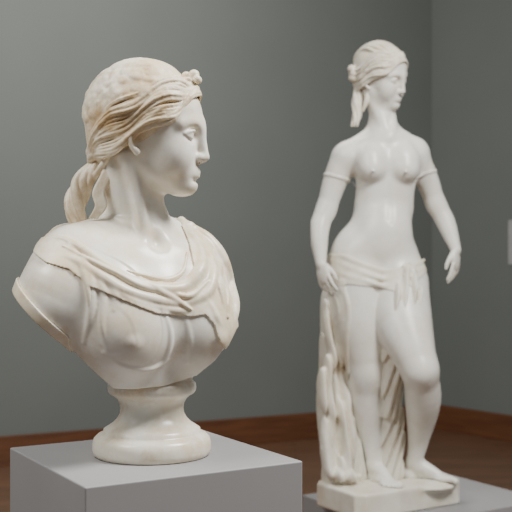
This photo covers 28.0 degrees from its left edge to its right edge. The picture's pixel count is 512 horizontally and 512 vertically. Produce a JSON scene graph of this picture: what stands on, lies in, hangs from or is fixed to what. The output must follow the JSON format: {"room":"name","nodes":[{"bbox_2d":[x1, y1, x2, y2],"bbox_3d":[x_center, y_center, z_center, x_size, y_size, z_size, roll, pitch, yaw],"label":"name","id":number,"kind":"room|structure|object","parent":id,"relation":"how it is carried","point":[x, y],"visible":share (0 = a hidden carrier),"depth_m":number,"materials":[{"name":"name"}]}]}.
{"room":"museum","nodes":[
{"label":"museum","id":0,"kind":"room"},
{"bbox_2d":[0,0,431,435],"bbox_3d":[-1.866,-0.600,7.379,7.500,4.200,0.120,0,0,-26],"label":"wall","id":1,"kind":"structure","parent":0,"point":[276,89],"depth_m":8.12,"materials":[{"name":"paint"}]},
{"bbox_2d":[0,405,406,466],"bbox_3d":[-1.834,1.393,7.314,7.500,0.215,0.025,0,0,-26],"label":"baseboard","id":2,"kind":"structure","parent":1,"relation":"attached to","point":[300,426],"depth_m":8.14,"materials":[{"name":"brown wood"}]},
{"bbox_2d":[0,429,511,511],"bbox_3d":[-0.500,1.550,4.500,14.000,0.100,12.000,0,0,0],"label":"floor","id":3,"kind":"structure","parent":0,"point":[488,461],"depth_m":7.57,"materials":[{"name":"brown wood"}]},
{"bbox_2d":[10,431,301,511],"bbox_3d":[-0.178,0.918,1.745,0.378,1.164,0.362,0,0,-31],"label":"pedestal","id":4,"kind":"object","parent":3,"relation":"on","point":[236,476],"visible":0.74,"depth_m":1.63,"materials":[{"name":"paint"}]},
{"bbox_2d":[12,57,239,464],"bbox_3d":[-0.210,0.001,1.734,0.362,0.671,0.295,0,0,0],"label":"bust","id":5,"kind":"object","parent":4,"relation":"on","point":[146,297],"visible":1,"depth_m":1.67,"materials":[{"name":"stone"}]},
{"bbox_2d":[12,216,239,351],"bbox_3d":[-0.212,0.042,1.728,0.386,0.223,0.253,0,0,-14],"label":"drapery","id":6,"kind":"object","parent":5,"relation":"hanging from","point":[95,283],"depth_m":1.64,"materials":[{"name":"stone"}]},
{"bbox_2d":[303,474,511,511],"bbox_3d":[0.635,1.208,3.896,0.732,0.585,0.549,0,0,-32],"label":"pedestal","id":7,"kind":"object","parent":3,"relation":"on","point":[475,496],"visible":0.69,"depth_m":3.88,"materials":[{"name":"paint"}]},
{"bbox_2d":[311,40,460,511],"bbox_3d":[0.498,0.063,3.738,0.548,1.704,0.458,0,0,-25],"label":"marble statue","id":8,"kind":"object","parent":7,"relation":"on","point":[376,340],"visible":1,"depth_m":3.70,"materials":[{"name":"stone"}]},
{"bbox_2d":[316,251,426,484],"bbox_3d":[0.423,0.406,3.778,0.405,0.849,0.302,0,0,17],"label":"drapery","id":9,"kind":"object","parent":8,"relation":"hanging from","point":[367,296],"depth_m":3.69,"materials":[{"name":"stone"}]},
{"bbox_2d":[432,0,511,414],"bbox_3d":[3.139,-0.600,7.041,0.120,4.200,5.000,0,0,-39],"label":"wall","id":10,"kind":"structure","parent":0,"point":[472,39],"depth_m":8.59,"materials":[{"name":"paint"}]},
{"bbox_2d":[434,405,511,441],"bbox_3d":[3.082,1.393,6.996,0.025,0.215,5.000,0,0,-39],"label":"baseboard","id":11,"kind":"structure","parent":10,"relation":"attached to","point":[497,426],"depth_m":8.55,"materials":[{"name":"brown wood"}]},
{"bbox_2d":[508,220,511,264],"bbox_3d":[2.081,-0.110,8.264,0.012,0.360,0.120,0,0,-39],"label":"wall label","id":12,"kind":"object","parent":10,"relation":"attached to","point":[509,221],"visible":1,"depth_m":8.29,"materials":[{"name":"plastic"}]}
]}

